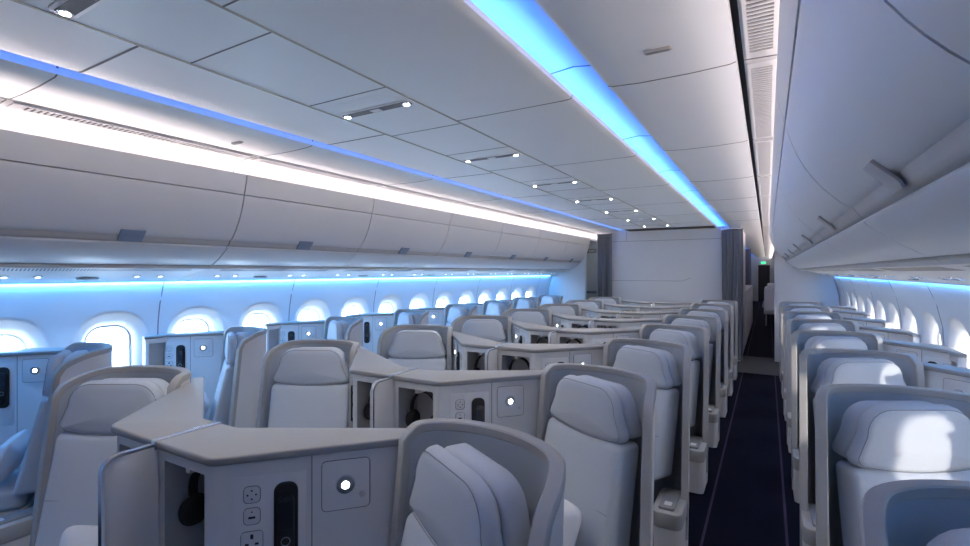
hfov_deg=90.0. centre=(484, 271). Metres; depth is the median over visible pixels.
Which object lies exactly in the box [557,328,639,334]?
countertop
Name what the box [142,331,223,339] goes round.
countertop
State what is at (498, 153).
unit
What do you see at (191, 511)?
ear cup
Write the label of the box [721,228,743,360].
curtain
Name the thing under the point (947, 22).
bin
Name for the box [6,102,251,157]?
ceiling vent
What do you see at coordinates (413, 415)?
ear cup
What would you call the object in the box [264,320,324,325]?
countertop
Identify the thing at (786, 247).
bin
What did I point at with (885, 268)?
grille
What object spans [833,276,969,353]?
wall
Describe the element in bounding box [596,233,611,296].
curtain
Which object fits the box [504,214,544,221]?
ceiling vent
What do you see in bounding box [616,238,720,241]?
trim
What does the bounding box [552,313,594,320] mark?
countertop
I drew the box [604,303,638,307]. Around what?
countertop
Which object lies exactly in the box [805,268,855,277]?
panel
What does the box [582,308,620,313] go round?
countertop
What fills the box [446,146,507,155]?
trim
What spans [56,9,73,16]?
lamp
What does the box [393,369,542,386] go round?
countertop
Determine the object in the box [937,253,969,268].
panel
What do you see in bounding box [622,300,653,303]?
countertop
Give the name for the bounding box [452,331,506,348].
countertop
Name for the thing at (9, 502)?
seat cushion
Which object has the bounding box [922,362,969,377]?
countertop
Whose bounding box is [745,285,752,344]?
wall
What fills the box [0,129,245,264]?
bin
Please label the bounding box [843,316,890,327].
console
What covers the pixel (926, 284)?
trim
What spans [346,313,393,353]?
console
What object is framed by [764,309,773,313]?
seat cushion
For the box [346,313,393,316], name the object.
countertop
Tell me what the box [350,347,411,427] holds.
console
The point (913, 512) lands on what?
seat
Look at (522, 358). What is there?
headphones
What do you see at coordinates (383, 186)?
light strip
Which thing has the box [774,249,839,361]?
wall
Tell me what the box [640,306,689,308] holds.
countertop
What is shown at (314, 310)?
window
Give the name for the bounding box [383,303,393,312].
window
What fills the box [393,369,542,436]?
console
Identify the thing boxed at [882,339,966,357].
countertop
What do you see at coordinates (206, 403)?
pillow
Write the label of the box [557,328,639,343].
console
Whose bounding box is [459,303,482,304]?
countertop
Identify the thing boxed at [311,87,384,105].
trim
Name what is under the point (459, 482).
seat
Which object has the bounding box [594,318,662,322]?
countertop
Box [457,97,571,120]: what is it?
trim
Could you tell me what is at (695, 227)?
trim
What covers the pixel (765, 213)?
ceiling vent
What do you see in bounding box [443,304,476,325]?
seat
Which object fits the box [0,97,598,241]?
ceiling
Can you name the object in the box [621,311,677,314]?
countertop
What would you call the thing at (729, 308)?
seat
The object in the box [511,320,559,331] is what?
countertop
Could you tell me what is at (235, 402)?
seat
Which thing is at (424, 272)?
panel
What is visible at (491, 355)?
divider
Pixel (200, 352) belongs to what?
console
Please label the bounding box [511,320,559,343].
console
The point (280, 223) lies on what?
bin
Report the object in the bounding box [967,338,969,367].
window
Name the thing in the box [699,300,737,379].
seat
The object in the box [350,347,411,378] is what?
countertop
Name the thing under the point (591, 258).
wall
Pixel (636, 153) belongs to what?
trim
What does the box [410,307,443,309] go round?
countertop
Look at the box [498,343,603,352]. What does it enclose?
countertop
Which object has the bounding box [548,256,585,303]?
wall
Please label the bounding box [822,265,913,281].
panel
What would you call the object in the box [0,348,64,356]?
countertop
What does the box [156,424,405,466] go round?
countertop
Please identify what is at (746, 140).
trim
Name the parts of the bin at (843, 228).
panel, door, trim, under panel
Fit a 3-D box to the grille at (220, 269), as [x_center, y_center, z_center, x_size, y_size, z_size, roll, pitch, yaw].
[-1.861,-0.012,4.392,0.075,0.019,1.106,0,0,30]
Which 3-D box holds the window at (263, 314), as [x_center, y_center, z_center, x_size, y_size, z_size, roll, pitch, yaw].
[-2.307,0.635,4.878,0.035,0.450,0.330,0,0,30]
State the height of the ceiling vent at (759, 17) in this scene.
0.010 m
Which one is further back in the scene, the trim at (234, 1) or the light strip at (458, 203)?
the light strip at (458, 203)
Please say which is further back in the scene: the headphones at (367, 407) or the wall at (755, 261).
the wall at (755, 261)
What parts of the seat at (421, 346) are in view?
backrest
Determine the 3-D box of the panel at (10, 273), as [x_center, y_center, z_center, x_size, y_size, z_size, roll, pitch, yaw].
[-2.696,-0.001,3.333,0.517,0.158,1.324,0,0,30]
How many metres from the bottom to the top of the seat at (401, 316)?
1.175 m
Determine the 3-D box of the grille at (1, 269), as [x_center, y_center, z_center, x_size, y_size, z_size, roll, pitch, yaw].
[-2.530,-0.012,3.243,0.075,0.019,1.106,0,0,30]
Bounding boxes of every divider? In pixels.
[98,421,220,545]
[370,367,418,427]
[485,342,510,369]
[548,327,564,343]
[588,318,598,327]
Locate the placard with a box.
[587,249,596,252]
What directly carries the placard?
attached to the wall at (591, 258)
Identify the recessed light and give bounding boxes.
[231,141,242,144]
[643,45,671,54]
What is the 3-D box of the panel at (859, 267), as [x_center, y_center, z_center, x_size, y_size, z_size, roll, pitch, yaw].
[2.734,-0.001,3.213,0.517,0.158,1.324,0,0,30]
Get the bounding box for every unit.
[36,0,106,18]
[335,94,414,118]
[462,150,521,161]
[530,179,578,186]
[574,197,614,201]
[604,209,637,212]
[626,218,656,220]
[643,224,667,226]
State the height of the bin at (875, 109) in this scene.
0.657 m
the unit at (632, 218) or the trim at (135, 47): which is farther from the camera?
the unit at (632, 218)
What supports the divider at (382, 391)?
on the floor
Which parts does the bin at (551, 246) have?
under panel, trim, door, panel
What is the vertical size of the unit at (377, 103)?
0.015 m
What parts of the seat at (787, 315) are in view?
armrest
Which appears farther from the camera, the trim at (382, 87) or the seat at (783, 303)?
the seat at (783, 303)
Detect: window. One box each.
[0,334,26,348]
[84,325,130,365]
[174,318,208,332]
[243,313,269,325]
[302,309,319,319]
[346,305,359,313]
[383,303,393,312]
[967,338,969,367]
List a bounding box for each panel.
[0,263,209,283]
[177,265,339,280]
[309,267,420,278]
[392,268,475,277]
[450,268,515,276]
[493,269,545,275]
[528,269,569,274]
[800,268,841,276]
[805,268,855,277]
[811,267,875,278]
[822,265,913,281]
[837,262,969,285]
[867,256,969,283]
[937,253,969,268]
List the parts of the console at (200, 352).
control panel, light panel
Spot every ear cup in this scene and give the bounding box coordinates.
[178,493,203,525]
[405,409,419,426]
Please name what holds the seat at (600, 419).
on the floor
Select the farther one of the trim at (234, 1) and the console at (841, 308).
the console at (841, 308)
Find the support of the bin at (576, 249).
attached to the ceiling at (15, 120)
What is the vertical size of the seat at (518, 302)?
1.175 m
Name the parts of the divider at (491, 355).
edge trim, panel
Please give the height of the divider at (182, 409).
1.127 m
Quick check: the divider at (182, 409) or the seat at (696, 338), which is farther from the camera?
the seat at (696, 338)
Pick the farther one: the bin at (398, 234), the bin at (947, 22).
the bin at (398, 234)
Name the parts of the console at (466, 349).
control panel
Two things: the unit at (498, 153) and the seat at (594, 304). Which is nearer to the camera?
the unit at (498, 153)
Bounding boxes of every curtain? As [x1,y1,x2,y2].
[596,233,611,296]
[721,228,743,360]
[745,249,750,284]
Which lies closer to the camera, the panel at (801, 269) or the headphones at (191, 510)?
the headphones at (191, 510)
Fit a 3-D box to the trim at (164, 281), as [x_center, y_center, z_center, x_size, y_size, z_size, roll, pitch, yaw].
[-2.663,0.690,3.983,0.112,1.220,0.008,0,0,30]
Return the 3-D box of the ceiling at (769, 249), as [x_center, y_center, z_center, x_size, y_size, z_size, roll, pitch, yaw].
[7.200,-0.785,12.239,0.297,0.161,33.600,0,0,30]
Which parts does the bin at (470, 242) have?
under panel, trim, door, panel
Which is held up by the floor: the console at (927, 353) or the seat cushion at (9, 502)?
the console at (927, 353)
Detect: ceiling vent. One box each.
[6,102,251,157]
[251,157,379,185]
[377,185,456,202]
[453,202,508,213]
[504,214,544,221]
[541,222,571,228]
[569,228,593,232]
[741,0,778,58]
[747,58,775,139]
[755,139,772,175]
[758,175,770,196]
[760,196,769,209]
[761,210,769,218]
[762,219,768,225]
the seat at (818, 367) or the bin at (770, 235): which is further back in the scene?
the bin at (770, 235)
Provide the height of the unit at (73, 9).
0.015 m
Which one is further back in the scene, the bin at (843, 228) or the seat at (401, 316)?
the seat at (401, 316)
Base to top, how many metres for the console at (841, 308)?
1.127 m
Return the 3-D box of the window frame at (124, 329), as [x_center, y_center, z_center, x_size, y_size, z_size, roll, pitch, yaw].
[-2.946,0.635,3.780,0.035,0.450,0.330,0,0,30]
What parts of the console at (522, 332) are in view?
light panel, control panel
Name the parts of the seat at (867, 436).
backrest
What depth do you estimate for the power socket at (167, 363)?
4.02 m
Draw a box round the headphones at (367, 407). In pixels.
[364,396,369,419]
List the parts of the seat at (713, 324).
backrest, armrest lid, armrest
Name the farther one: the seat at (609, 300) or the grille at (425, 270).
the seat at (609, 300)
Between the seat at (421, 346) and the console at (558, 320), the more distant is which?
the console at (558, 320)
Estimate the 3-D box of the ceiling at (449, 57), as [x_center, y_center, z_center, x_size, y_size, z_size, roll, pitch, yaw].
[5.734,-0.890,13.092,3.054,0.141,33.600,0,0,30]
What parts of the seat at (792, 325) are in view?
armrest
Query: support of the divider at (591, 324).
on the floor
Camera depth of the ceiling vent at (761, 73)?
2.26 m
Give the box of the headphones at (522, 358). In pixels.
[509,357,529,369]
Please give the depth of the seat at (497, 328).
4.99 m
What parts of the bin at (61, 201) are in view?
under panel, trim, door, panel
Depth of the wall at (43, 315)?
4.29 m
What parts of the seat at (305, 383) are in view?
backrest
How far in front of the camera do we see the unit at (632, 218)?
7.58 m
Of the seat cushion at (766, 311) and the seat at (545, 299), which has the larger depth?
the seat cushion at (766, 311)
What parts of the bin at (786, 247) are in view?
panel, door, trim, under panel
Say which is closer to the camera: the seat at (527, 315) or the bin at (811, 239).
the bin at (811, 239)
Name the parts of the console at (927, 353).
light panel, control panel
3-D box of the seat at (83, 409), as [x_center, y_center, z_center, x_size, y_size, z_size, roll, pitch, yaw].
[-1.688,1.060,2.004,0.790,1.175,0.863,0,0,30]
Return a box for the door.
[758,265,769,301]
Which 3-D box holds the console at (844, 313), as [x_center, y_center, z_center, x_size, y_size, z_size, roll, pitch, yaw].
[4.743,1.083,6.301,0.283,1.127,0.833,0,0,-5]
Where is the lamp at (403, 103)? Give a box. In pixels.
[402,102,410,105]
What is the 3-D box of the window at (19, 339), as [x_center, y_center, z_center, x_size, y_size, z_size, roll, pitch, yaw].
[-3.265,0.635,3.231,0.035,0.450,0.330,0,0,30]
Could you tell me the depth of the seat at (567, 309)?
6.89 m
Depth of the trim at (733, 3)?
2.16 m
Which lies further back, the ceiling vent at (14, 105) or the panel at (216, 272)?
the panel at (216, 272)
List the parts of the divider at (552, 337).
edge trim, panel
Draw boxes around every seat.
[0,342,112,545]
[29,365,190,545]
[208,326,266,427]
[256,339,359,427]
[323,316,362,346]
[377,324,452,369]
[389,418,565,545]
[393,309,428,325]
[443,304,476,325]
[451,315,511,342]
[482,300,512,315]
[501,308,551,326]
[512,297,540,308]
[536,363,655,545]
[537,304,581,315]
[538,295,562,304]
[565,300,603,309]
[587,297,621,304]
[602,338,690,545]
[639,324,709,493]
[662,315,720,447]
[678,308,727,416]
[690,303,733,395]
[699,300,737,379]
[762,285,773,325]
[779,301,823,381]
[781,305,831,397]
[783,311,843,420]
[786,319,858,452]
[791,330,883,502]
[799,348,924,545]
[815,384,969,545]
[860,479,969,545]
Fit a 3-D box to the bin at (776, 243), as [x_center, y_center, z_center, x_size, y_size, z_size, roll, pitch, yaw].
[4.354,-0.379,6.886,0.542,0.657,1.322,0,0,30]
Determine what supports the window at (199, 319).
in the wall at (43, 315)
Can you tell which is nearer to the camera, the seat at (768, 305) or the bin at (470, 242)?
the bin at (470, 242)
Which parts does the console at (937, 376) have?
light panel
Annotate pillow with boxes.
[0,429,29,482]
[59,525,97,545]
[203,391,208,418]
[563,499,581,545]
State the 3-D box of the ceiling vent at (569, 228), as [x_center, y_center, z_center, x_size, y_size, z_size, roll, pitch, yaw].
[1.982,-0.827,9.846,0.100,0.010,1.270,0,0,30]
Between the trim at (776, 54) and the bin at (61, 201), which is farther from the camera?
the bin at (61, 201)
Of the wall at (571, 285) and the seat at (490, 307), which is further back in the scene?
the wall at (571, 285)
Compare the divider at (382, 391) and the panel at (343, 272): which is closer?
the divider at (382, 391)
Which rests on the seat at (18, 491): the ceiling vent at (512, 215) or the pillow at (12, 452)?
the pillow at (12, 452)
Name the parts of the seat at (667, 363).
backrest, armrest, armrest lid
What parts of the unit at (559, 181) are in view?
scoop panel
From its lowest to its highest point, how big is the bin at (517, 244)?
0.657 m
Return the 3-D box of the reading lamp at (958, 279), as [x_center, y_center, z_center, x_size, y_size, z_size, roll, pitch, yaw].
[2.228,0.035,2.295,0.052,0.019,0.052,0,0,30]
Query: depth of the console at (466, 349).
3.60 m
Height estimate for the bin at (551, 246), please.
0.657 m
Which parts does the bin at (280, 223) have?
under panel, trim, door, panel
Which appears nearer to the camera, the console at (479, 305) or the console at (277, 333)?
the console at (277, 333)
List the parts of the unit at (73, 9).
scoop panel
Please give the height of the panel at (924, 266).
0.158 m
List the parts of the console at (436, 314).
light panel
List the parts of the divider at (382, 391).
edge trim, panel, post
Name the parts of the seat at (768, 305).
backrest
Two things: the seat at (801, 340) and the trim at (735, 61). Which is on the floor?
the seat at (801, 340)
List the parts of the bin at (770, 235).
door, under panel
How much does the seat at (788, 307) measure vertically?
1.175 m
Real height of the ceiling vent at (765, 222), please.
0.010 m
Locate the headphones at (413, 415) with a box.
[405,391,432,426]
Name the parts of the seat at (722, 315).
armrest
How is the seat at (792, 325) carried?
on the floor
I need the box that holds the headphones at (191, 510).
[178,472,203,525]
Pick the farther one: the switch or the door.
the door
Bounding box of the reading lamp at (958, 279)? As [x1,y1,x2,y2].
[948,277,962,280]
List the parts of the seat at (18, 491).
armrest, armrest lid, seat, backrest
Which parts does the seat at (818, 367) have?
armrest lid, backrest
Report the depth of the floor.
4.04 m
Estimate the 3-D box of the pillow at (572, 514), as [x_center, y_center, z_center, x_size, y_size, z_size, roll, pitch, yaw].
[0.274,1.085,2.085,0.144,0.241,0.348,0,0,-30]
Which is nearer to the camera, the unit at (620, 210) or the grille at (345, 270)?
the grille at (345, 270)
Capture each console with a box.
[0,348,64,469]
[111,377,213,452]
[142,331,223,419]
[156,424,405,545]
[264,320,324,352]
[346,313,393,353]
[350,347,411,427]
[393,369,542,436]
[410,307,443,324]
[452,331,506,369]
[459,303,482,314]
[498,343,603,369]
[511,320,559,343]
[552,313,594,327]
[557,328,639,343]
[582,308,620,317]
[594,318,662,327]
[604,303,638,310]
[621,311,677,317]
[622,300,653,305]
[640,306,689,310]
[655,302,698,305]
[824,305,856,310]
[832,310,870,317]
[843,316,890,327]
[859,326,919,342]
[882,339,966,367]
[922,362,969,393]
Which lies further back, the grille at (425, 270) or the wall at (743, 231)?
the wall at (743, 231)
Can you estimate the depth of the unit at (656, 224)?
8.66 m
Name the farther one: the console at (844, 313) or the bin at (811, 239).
the console at (844, 313)
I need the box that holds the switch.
[359,490,365,496]
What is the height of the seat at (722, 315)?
1.175 m
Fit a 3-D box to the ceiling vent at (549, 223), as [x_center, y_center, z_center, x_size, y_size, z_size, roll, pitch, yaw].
[1.313,-0.827,8.697,0.100,0.010,1.270,0,0,30]
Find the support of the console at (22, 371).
on the floor
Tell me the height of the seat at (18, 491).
1.175 m
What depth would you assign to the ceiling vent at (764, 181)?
4.63 m
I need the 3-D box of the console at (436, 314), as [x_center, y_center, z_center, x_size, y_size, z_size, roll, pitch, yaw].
[-0.778,1.083,6.992,0.833,1.127,0.283,0,0,-24]
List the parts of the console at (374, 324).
control panel, light panel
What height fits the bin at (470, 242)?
0.657 m
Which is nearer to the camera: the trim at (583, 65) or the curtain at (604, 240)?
the trim at (583, 65)
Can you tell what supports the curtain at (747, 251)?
hanging from the wall
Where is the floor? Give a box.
[688,301,799,545]
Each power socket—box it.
[165,361,172,365]
[240,530,262,545]
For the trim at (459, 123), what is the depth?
2.83 m
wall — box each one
[0,275,551,364]
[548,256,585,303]
[586,241,596,299]
[610,226,740,360]
[743,231,744,351]
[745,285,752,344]
[751,254,773,300]
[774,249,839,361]
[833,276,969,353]
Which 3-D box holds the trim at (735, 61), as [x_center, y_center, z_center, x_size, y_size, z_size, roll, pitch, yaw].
[0.772,-0.827,2.050,0.511,0.018,0.006,0,0,30]
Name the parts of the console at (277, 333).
control panel, light panel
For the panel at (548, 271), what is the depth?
10.16 m
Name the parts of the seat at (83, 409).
backrest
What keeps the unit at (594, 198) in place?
attached to the ceiling at (449, 57)
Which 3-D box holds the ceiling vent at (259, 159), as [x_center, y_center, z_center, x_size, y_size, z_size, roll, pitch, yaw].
[-1.363,-0.827,4.099,0.100,0.010,1.270,0,0,30]
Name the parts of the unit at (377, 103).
scoop panel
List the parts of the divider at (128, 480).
edge trim, panel, post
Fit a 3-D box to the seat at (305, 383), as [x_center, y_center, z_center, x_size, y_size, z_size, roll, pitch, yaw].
[-1.140,1.060,2.946,0.790,1.175,0.863,0,0,30]
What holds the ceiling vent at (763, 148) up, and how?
in the ceiling at (769, 249)
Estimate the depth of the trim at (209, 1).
2.06 m
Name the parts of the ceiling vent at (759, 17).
plate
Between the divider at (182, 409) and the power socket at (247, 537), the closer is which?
the power socket at (247, 537)
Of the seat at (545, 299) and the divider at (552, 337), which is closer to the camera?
the divider at (552, 337)
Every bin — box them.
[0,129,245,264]
[212,175,373,266]
[342,199,450,267]
[422,213,502,267]
[478,223,540,268]
[517,230,568,268]
[548,235,589,268]
[769,223,808,267]
[769,228,800,268]
[770,192,833,266]
[770,209,817,267]
[771,158,860,264]
[773,91,926,262]
[776,0,969,256]
[887,0,969,60]
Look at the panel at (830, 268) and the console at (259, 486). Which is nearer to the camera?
the console at (259, 486)
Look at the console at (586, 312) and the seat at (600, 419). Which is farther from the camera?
the console at (586, 312)
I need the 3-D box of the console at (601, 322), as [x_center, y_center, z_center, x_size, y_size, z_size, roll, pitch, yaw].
[1.667,1.083,5.259,0.961,1.127,0.306,0,0,3]
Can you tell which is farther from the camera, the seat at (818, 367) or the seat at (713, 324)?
the seat at (713, 324)
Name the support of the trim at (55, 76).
attached to the ceiling at (449, 57)
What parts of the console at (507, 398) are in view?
control panel, light panel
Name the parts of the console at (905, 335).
control panel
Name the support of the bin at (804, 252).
attached to the ceiling at (769, 249)
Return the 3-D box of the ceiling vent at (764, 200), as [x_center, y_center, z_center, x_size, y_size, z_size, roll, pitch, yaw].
[3.411,-0.827,5.900,0.100,0.010,1.270,0,0,30]
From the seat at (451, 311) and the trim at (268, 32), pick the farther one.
the seat at (451, 311)
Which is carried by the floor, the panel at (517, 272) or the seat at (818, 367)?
the seat at (818, 367)
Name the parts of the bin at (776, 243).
door, under panel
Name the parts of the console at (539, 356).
control panel, light panel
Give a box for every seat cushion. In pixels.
[0,469,34,511]
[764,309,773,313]
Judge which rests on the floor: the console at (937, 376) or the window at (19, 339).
the console at (937, 376)
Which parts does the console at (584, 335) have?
control panel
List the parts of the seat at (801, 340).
armrest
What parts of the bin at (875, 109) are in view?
panel, trim, under panel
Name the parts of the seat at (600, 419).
backrest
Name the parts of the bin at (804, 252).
panel, door, trim, under panel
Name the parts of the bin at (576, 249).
under panel, trim, door, panel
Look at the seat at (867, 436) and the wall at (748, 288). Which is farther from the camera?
the wall at (748, 288)
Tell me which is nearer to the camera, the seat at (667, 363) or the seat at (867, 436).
the seat at (867, 436)
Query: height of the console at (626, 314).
1.127 m
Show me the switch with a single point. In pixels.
(362, 493)
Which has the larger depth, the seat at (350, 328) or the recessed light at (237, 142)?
the seat at (350, 328)
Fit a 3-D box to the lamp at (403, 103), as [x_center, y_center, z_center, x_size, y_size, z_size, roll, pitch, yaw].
[-0.385,-0.822,2.376,0.043,0.008,0.043,0,0,-15]
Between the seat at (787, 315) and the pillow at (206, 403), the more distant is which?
the seat at (787, 315)
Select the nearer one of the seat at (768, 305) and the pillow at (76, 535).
the pillow at (76, 535)
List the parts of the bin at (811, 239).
panel, door, trim, under panel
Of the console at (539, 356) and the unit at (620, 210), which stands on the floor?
the console at (539, 356)
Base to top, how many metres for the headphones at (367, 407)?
0.201 m
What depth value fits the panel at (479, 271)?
7.82 m
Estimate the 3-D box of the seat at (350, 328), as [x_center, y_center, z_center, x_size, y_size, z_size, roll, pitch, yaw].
[-1.654,1.060,4.738,0.790,1.175,0.863,0,0,30]
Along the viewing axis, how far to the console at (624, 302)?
8.31 m
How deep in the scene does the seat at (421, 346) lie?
4.05 m
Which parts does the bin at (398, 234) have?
under panel, trim, door, panel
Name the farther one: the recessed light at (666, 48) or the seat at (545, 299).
the seat at (545, 299)
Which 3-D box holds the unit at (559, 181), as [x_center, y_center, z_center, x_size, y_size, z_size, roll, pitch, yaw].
[0.622,-0.824,4.502,0.482,0.015,0.188,0,0,30]
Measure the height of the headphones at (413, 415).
0.201 m
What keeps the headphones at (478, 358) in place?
hanging from the console at (466, 349)
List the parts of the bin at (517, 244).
under panel, trim, door, panel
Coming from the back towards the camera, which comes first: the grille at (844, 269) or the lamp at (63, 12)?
the grille at (844, 269)
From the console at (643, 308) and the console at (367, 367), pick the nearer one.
the console at (367, 367)
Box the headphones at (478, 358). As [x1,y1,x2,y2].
[473,355,482,369]
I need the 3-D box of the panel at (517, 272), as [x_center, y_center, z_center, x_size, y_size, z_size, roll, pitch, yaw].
[0.649,-0.001,9.080,0.517,0.158,1.324,0,0,30]
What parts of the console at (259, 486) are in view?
control panel, light panel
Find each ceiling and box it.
[0,0,764,256]
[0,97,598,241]
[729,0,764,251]
[737,0,779,257]
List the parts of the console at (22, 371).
control panel, light panel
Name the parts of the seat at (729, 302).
armrest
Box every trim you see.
[7,74,57,98]
[10,0,647,228]
[79,46,138,72]
[157,281,164,334]
[191,32,270,63]
[205,0,674,226]
[222,0,238,6]
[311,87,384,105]
[328,134,384,144]
[394,123,459,135]
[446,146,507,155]
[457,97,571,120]
[551,65,589,73]
[555,153,636,165]
[608,61,735,86]
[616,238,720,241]
[626,226,715,230]
[664,140,747,150]
[744,54,776,60]
[926,284,943,343]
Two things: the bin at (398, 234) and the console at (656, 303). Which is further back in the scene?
the console at (656, 303)
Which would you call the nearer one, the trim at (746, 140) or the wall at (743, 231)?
the trim at (746, 140)
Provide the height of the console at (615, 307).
1.127 m
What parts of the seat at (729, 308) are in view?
armrest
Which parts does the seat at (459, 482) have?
backrest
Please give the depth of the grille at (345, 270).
5.49 m
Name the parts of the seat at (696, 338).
backrest, armrest lid, armrest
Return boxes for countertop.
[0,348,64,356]
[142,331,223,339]
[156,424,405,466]
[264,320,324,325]
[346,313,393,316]
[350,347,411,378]
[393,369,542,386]
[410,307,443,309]
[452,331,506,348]
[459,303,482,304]
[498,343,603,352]
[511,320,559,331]
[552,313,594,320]
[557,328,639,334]
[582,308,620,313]
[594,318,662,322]
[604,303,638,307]
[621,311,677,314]
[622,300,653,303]
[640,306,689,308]
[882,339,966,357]
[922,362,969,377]
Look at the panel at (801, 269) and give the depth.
7.76 m
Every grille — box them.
[0,268,191,270]
[220,269,326,270]
[345,270,411,270]
[425,270,469,270]
[844,269,882,270]
[877,267,965,270]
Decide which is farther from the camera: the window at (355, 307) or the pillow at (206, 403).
the window at (355, 307)
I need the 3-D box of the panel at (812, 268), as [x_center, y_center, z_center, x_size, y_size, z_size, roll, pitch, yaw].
[4.072,-0.001,5.512,0.517,0.158,1.324,0,0,30]
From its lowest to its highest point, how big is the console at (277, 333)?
1.127 m
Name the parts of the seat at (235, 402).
backrest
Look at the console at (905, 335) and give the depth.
4.29 m
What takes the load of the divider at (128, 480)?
on the floor
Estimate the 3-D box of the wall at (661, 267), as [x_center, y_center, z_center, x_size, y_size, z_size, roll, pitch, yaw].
[3.662,0.400,9.532,2.420,2.500,0.060,0,0,30]
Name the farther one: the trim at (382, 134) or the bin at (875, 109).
the trim at (382, 134)

